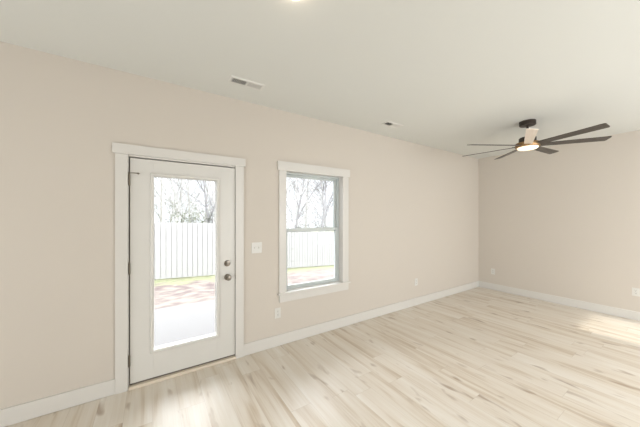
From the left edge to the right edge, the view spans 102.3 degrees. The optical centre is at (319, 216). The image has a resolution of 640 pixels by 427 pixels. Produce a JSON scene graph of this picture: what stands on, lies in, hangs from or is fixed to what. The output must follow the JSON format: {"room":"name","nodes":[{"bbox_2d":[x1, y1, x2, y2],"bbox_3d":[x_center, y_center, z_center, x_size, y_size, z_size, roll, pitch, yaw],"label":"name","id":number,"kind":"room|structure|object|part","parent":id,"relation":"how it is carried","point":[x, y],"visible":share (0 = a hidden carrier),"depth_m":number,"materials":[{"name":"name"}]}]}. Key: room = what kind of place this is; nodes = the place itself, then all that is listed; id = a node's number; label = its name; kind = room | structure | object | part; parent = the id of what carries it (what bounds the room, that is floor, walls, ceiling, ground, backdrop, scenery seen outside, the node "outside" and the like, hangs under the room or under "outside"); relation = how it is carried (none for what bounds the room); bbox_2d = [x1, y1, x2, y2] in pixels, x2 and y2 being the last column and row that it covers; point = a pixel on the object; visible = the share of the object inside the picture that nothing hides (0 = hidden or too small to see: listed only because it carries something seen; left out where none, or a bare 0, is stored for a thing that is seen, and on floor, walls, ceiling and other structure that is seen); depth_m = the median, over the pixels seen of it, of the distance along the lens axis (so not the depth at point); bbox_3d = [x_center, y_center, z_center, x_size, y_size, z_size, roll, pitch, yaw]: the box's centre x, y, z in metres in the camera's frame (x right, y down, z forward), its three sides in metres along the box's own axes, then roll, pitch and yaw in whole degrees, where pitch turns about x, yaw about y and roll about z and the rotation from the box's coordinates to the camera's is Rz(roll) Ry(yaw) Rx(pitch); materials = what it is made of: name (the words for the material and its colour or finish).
{"room":"empty living room","nodes":[
{"label":"empty living room","id":0,"kind":"room"},
{"bbox_2d":[0,41,478,408],"bbox_3d":[-0.626,0.123,2.994,9.820,2.740,0.160,0,0,-33],"label":"wall","id":1,"kind":"structure","parent":0,"point":[414,208],"depth_m":2.24,"materials":[{"name":"paint"}]},
{"bbox_2d":[0,379,114,426],"bbox_3d":[-3.210,1.428,1.206,3.538,0.126,0.015,0,0,-33],"label":"baseboard","id":2,"kind":"structure","parent":1,"relation":"attached to","point":[15,414],"depth_m":1.97,"materials":[{"name":"paint"}]},
{"bbox_2d":[112,142,245,394],"bbox_3d":[-1.312,0.435,2.524,1.118,2.116,0.258,0,0,-33],"label":"door","id":3,"kind":"structure","parent":1,"relation":"in","point":[138,363],"depth_m":2.32,"materials":[{"name":"paint"}]},
{"bbox_3d":[-1.286,0.468,2.499,0.896,1.966,0.044,0,0,-33],"label":"panel","id":4,"kind":"part","parent":3,"relation":"part of","materials":[{"name":"paint"}]},
{"bbox_3d":[-1.278,0.416,2.475,0.594,1.630,0.021,0,0,-33],"label":"lite frame","id":5,"kind":"part","parent":3,"relation":"part of","materials":[{"name":"paint"}]},
{"bbox_3d":[-1.305,0.416,2.518,0.574,1.610,0.008,0,0,-33],"label":"lite frame","id":6,"kind":"part","parent":3,"relation":"part of","materials":[{"name":"paint"}]},
{"bbox_3d":[-0.945,0.625,2.654,0.066,0.066,0.069,0,0,-33],"label":"knob","id":7,"kind":"part","parent":3,"relation":"part of","materials":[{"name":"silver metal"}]},
{"bbox_2d":[251,242,261,252],"bbox_3d":[-0.696,0.340,2.842,0.117,0.118,0.018,0,0,-33],"label":"light switch","id":8,"kind":"object","parent":1,"relation":"attached to","point":[256,247],"visible":1,"depth_m":2.84,"materials":[{"name":"plastic"}]},
{"bbox_2d":[275,307,280,318],"bbox_3d":[-0.488,1.112,2.982,0.072,0.118,0.010,0,0,-33],"label":"wall outlet","id":9,"kind":"object","parent":1,"relation":"attached to","point":[277,310],"visible":1,"depth_m":2.98,"materials":[{"name":"plastic"}]},
{"bbox_2d":[277,161,350,302],"bbox_3d":[-0.078,0.173,3.321,1.072,1.644,0.190,0,0,-33],"label":"window","id":10,"kind":"structure","parent":1,"relation":"in","point":[340,282],"depth_m":3.33,"materials":[{"name":"paint"}]},
{"bbox_3d":[-0.119,-0.167,3.379,0.786,0.714,0.028,0,0,-33],"label":"sash","id":11,"kind":"part","parent":10,"relation":"part of","materials":[{"name":"white plastic"}]},
{"bbox_3d":[-0.100,0.504,3.350,0.786,0.728,0.028,0,0,-33],"label":"sash","id":12,"kind":"part","parent":10,"relation":"part of","materials":[{"name":"white plastic"}]},
{"bbox_3d":[-0.110,0.169,3.365,0.838,1.426,0.082,0,0,-33],"label":"frame","id":13,"kind":"part","parent":10,"relation":"part of","materials":[{"name":"white plastic"}]},
{"bbox_3d":[-0.057,0.894,3.290,1.067,0.022,0.115,0,0,-33],"label":"sill","id":14,"kind":"part","parent":10,"relation":"part of","materials":[{"name":"paint"}]},
{"bbox_2d":[244,281,478,355],"bbox_3d":[1.290,1.428,4.137,5.042,0.126,0.015,0,0,-33],"label":"baseboard","id":15,"kind":"structure","parent":1,"relation":"attached to","point":[281,339],"depth_m":3.49,"materials":[{"name":"paint"}]},
{"bbox_2d":[0,0,639,158],"bbox_3d":[0.585,-1.307,0.990,9.980,0.120,4.840,0,0,-33],"label":"ceiling","id":16,"kind":"structure","parent":0,"point":[455,74],"depth_m":1.99,"materials":[{"name":"paint"}]},
{"bbox_2d":[228,75,264,90],"bbox_3d":[-0.681,-1.243,2.401,0.320,0.008,0.128,0,0,-33],"label":"ceiling vent","id":17,"kind":"object","parent":16,"relation":"in","point":[233,79],"visible":1,"depth_m":2.39,"materials":[{"name":"metal"}]},
{"bbox_2d":[381,121,402,127],"bbox_3d":[0.973,-1.243,3.471,0.310,0.008,0.125,0,0,-33],"label":"ceiling vent","id":18,"kind":"object","parent":16,"relation":"in","point":[387,123],"visible":1,"depth_m":3.46,"materials":[{"name":"metal"}]},
{"bbox_2d":[462,119,611,159],"bbox_3d":[2.677,-1.061,3.361,1.520,0.372,1.542,0,0,0],"label":"ceiling fan","id":19,"kind":"object","parent":16,"relation":"hanging from","point":[529,142],"visible":1,"depth_m":3.22,"materials":[{"name":"brown metal"}]},
{"bbox_3d":[2.411,-0.932,3.698,0.106,0.008,0.678,-16,10,-40],"label":"blade","id":20,"kind":"part","parent":19,"relation":"part of","materials":[{"name":"brown wood"}]},
{"bbox_3d":[2.258,-0.932,3.339,0.678,0.008,0.106,0,12,-3],"label":"blade","id":21,"kind":"part","parent":19,"relation":"part of","materials":[{"name":"brown wood"}]},
{"bbox_3d":[2.786,-0.932,3.802,0.106,0.008,0.678,-12,-2,10],"label":"blade","id":22,"kind":"part","parent":19,"relation":"part of","materials":[{"name":"brown wood"}]},
{"bbox_3d":[2.443,-0.932,2.996,0.106,0.008,0.678,15,9,35],"label":"blade","id":23,"kind":"part","parent":19,"relation":"part of","materials":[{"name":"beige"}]},
{"bbox_3d":[3.102,-0.932,3.573,0.678,0.008,0.106,0,-12,-28],"label":"blade","id":24,"kind":"part","parent":19,"relation":"part of","materials":[{"name":"wood"}]},
{"bbox_3d":[2.826,-0.932,2.927,0.106,0.008,0.678,12,-3,-15],"label":"blade","id":25,"kind":"part","parent":19,"relation":"part of","materials":[{"name":"brown wood"}]},
{"bbox_3d":[3.120,-0.932,3.184,0.678,0.008,0.106,0,-12,23],"label":"blade","id":26,"kind":"part","parent":19,"relation":"part of","materials":[{"name":"brown wood"}]},
{"bbox_2d":[6,287,639,426],"bbox_3d":[0.585,1.553,0.990,9.980,0.120,4.840,0,0,-33],"label":"floor","id":27,"kind":"structure","parent":0,"point":[479,356],"depth_m":2.37,"materials":[{"name":"beige wood"}]},
{"bbox_2d":[479,130,639,311],"bbox_3d":[4.698,0.123,3.670,0.160,2.740,4.520,0,0,-33],"label":"wall","id":28,"kind":"structure","parent":0,"point":[565,223],"depth_m":4.35,"materials":[{"name":"paint"}]},
{"bbox_2d":[479,281,639,320],"bbox_3d":[4.625,1.428,3.622,0.015,0.126,4.490,0,0,-33],"label":"baseboard","id":29,"kind":"structure","parent":28,"relation":"attached to","point":[614,311],"depth_m":4.33,"materials":[{"name":"paint"}]},
{"bbox_2d":[632,287,639,296],"bbox_3d":[4.563,1.083,3.723,0.010,0.118,0.072,0,0,-33],"label":"wall outlet","id":30,"kind":"object","parent":28,"relation":"attached to","point":[635,291],"visible":1,"depth_m":3.72,"materials":[{"name":"plastic"}]},
{"label":"outside","id":31,"kind":"structure","parent":0,"visible":0},
{"bbox_2d":[154,231,333,308],"bbox_3d":[-2.673,2.755,47.151,107.000,2.250,76.070,0,0,-33],"label":"ground","id":32,"kind":"structure","parent":31,"point":[169,292],"depth_m":6.98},
{"bbox_2d":[154,177,179,222],"bbox_3d":[-15.734,-4.086,25.347,3.852,13.876,4.978,0,0,12],"label":"bare tree","id":33,"kind":"object","parent":32,"relation":"on","point":[160,190],"visible":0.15,"depth_m":25.83,"materials":[{"name":"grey plant"}]},
{"bbox_2d":[154,178,192,221],"bbox_3d":[-10.810,-3.225,17.302,4.431,11.516,3.502,0,0,-44],"label":"bare tree","id":34,"kind":"object","parent":32,"relation":"on","point":[175,193],"visible":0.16,"depth_m":17.64,"materials":[{"name":"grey plant"}]},
{"bbox_2d":[154,199,196,222],"bbox_3d":[-6.069,0.697,10.921,2.051,2.852,1.957,0,0,-3],"label":"shrub","id":35,"kind":"object","parent":32,"relation":"on","point":[177,216],"visible":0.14,"depth_m":10.96,"materials":[{"name":"green plant"}]},
{"bbox_2d":[158,179,192,222],"bbox_3d":[-11.881,-2.391,21.362,2.628,10.075,4.032,0,0,-33],"label":"bare tree","id":36,"kind":"object","parent":32,"relation":"on","point":[178,179],"visible":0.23,"depth_m":21.15,"materials":[{"name":"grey plant"}]},
{"bbox_2d":[165,179,189,215],"bbox_3d":[-13.976,-3.510,24.059,4.700,12.592,3.853,0,0,3],"label":"bare tree","id":37,"kind":"object","parent":32,"relation":"on","point":[174,179],"visible":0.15,"depth_m":24.10,"materials":[{"name":"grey plant"}]},
{"bbox_2d":[159,179,202,221],"bbox_3d":[-13.574,-3.858,27.022,4.130,13.866,5.629,0,0,23],"label":"bare tree","id":38,"kind":"object","parent":32,"relation":"on","point":[179,179],"visible":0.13,"depth_m":27.35,"materials":[{"name":"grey plant"}]},
{"bbox_2d":[154,178,208,222],"bbox_3d":[-8.583,-2.482,15.706,3.382,9.794,3.540,0,0,-28],"label":"bare tree","id":39,"kind":"object","parent":32,"relation":"on","point":[181,183],"visible":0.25,"depth_m":15.44,"materials":[{"name":"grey plant"}]},
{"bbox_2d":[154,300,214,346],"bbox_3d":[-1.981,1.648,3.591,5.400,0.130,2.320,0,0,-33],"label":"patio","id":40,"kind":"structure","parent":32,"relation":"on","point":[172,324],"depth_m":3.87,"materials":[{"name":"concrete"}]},
{"bbox_2d":[162,179,214,222],"bbox_3d":[-5.230,-1.582,12.470,3.642,7.821,2.662,0,0,15],"label":"bare tree","id":41,"kind":"object","parent":32,"relation":"on","point":[203,183],"visible":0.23,"depth_m":12.49,"materials":[{"name":"grey plant"}]},
{"bbox_2d":[179,185,214,222],"bbox_3d":[-5.413,-1.852,13.922,3.379,8.388,2.472,0,0,-2],"label":"bare tree","id":42,"kind":"object","parent":32,"relation":"on","point":[212,197],"visible":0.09,"depth_m":13.52,"materials":[{"name":"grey plant"}]},
{"bbox_2d":[181,194,213,222],"bbox_3d":[-5.502,0.454,11.648,1.568,3.389,2.018,0,0,-8],"label":"shrub","id":43,"kind":"object","parent":32,"relation":"on","point":[196,213],"visible":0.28,"depth_m":11.59,"materials":[{"name":"green plant"}]},
{"bbox_2d":[183,181,214,222],"bbox_3d":[-8.136,-2.270,18.731,3.436,9.889,3.544,0,0,-17],"label":"bare tree","id":44,"kind":"object","parent":32,"relation":"on","point":[205,181],"visible":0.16,"depth_m":18.79,"materials":[{"name":"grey plant"}]},
{"bbox_2d":[190,209,214,222],"bbox_3d":[-5.447,0.819,12.572,1.811,2.811,2.317,0,0,-33],"label":"shrub","id":45,"kind":"object","parent":32,"relation":"on","point":[203,209],"visible":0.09,"depth_m":12.36,"materials":[{"name":"green plant"}]},
{"bbox_2d":[196,181,214,222],"bbox_3d":[-10.036,-3.166,24.218,4.338,12.438,3.588,0,0,-16],"label":"bare tree","id":46,"kind":"object","parent":32,"relation":"on","point":[209,181],"visible":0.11,"depth_m":23.98,"materials":[{"name":"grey plant"}]},
{"bbox_2d":[154,222,333,278],"bbox_3d":[-1.676,1.526,11.467,24.553,3.003,1.726,0,0,-37],"label":"wooden fence","id":47,"kind":"object","parent":32,"relation":"on","point":[184,249],"visible":0.26,"depth_m":8.68,"materials":[{"name":"white wood"}]},
{"bbox_3d":[-4.254,1.121,8.734,2.416,1.878,0.234,0,0,-33],"label":"picket panel","id":48,"kind":"part","parent":47,"relation":"part of","materials":[{"name":"white wood"}]},
{"bbox_3d":[-4.275,1.101,8.633,2.421,1.897,0.232,0,0,-33],"label":"picket panel","id":49,"kind":"part","parent":47,"relation":"part of","materials":[{"name":"white wood"}]},
{"bbox_3d":[-1.116,1.563,12.678,2.469,1.985,0.277,0,0,-44],"label":"picket panel","id":50,"kind":"part","parent":47,"relation":"part of","materials":[{"name":"white wood"}]},
{"bbox_3d":[-1.102,1.583,12.800,2.451,1.952,0.273,0,0,-43],"label":"picket panel","id":51,"kind":"part","parent":47,"relation":"part of","materials":[{"name":"white wood"}]},
{"bbox_3d":[0.865,1.721,14.154,2.426,1.902,0.057,0,0,-36],"label":"picket panel","id":52,"kind":"part","parent":47,"relation":"part of","materials":[{"name":"white wood"}]},
{"bbox_2d":[286,179,304,224],"bbox_3d":[-3.176,-2.451,25.945,3.457,11.401,4.506,0,0,-21],"label":"bare tree","id":53,"kind":"object","parent":32,"relation":"on","point":[288,179],"visible":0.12,"depth_m":25.48,"materials":[{"name":"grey plant"}]},
{"bbox_2d":[286,178,314,226],"bbox_3d":[-1.876,-2.978,22.451,4.110,12.214,3.301,0,0,-9],"label":"bare tree","id":54,"kind":"object","parent":32,"relation":"on","point":[296,184],"visible":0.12,"depth_m":22.46,"materials":[{"name":"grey plant"}]},
{"bbox_2d":[286,178,317,227],"bbox_3d":[-1.698,-1.576,15.379,4.004,8.710,2.491,0,0,-33],"label":"bare tree","id":55,"kind":"object","parent":32,"relation":"on","point":[290,178],"visible":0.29,"depth_m":15.61,"materials":[{"name":"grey plant"}]},
{"bbox_2d":[292,179,322,227],"bbox_3d":[-0.616,-1.111,16.329,2.685,7.928,2.692,0,0,-14],"label":"bare tree","id":56,"kind":"object","parent":32,"relation":"on","point":[307,204],"visible":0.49,"depth_m":16.39,"materials":[{"name":"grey plant"}]},
{"bbox_2d":[286,177,332,227],"bbox_3d":[-0.664,-2.158,19.696,4.643,10.265,3.844,0,0,-42],"label":"bare tree","id":57,"kind":"object","parent":32,"relation":"on","point":[300,197],"visible":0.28,"depth_m":19.07,"materials":[{"name":"grey plant"}]},
{"bbox_2d":[299,179,320,227],"bbox_3d":[-1.135,-3.174,29.131,3.114,13.438,4.490,0,0,26],"label":"bare tree","id":58,"kind":"object","parent":32,"relation":"on","point":[307,179],"visible":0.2,"depth_m":29.43,"materials":[{"name":"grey plant"}]},
{"bbox_2d":[297,180,332,231],"bbox_3d":[0.623,-2.029,21.413,4.904,10.261,3.568,0,0,-42],"label":"bare tree","id":59,"kind":"object","parent":32,"relation":"on","point":[322,200],"visible":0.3,"depth_m":21.07,"materials":[{"name":"grey plant"}]},
{"bbox_2d":[299,178,331,225],"bbox_3d":[0.047,-2.737,23.053,3.473,12.048,3.932,0,0,43],"label":"bare tree","id":60,"kind":"object","parent":32,"relation":"on","point":[325,223],"visible":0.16,"depth_m":23.33,"materials":[{"name":"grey plant"}]},
{"bbox_2d":[303,180,332,231],"bbox_3d":[0.363,-2.266,18.740,3.878,10.502,3.785,0,0,8],"label":"bare tree","id":61,"kind":"object","parent":32,"relation":"on","point":[326,209],"visible":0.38,"depth_m":18.56,"materials":[{"name":"grey plant"}]},
{"bbox_2d":[324,219,333,231],"bbox_3d":[0.954,1.286,19.156,2.048,3.247,2.310,0,0,-41],"label":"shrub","id":62,"kind":"object","parent":32,"relation":"on","point":[328,222],"visible":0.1,"depth_m":18.99,"materials":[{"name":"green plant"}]}
]}

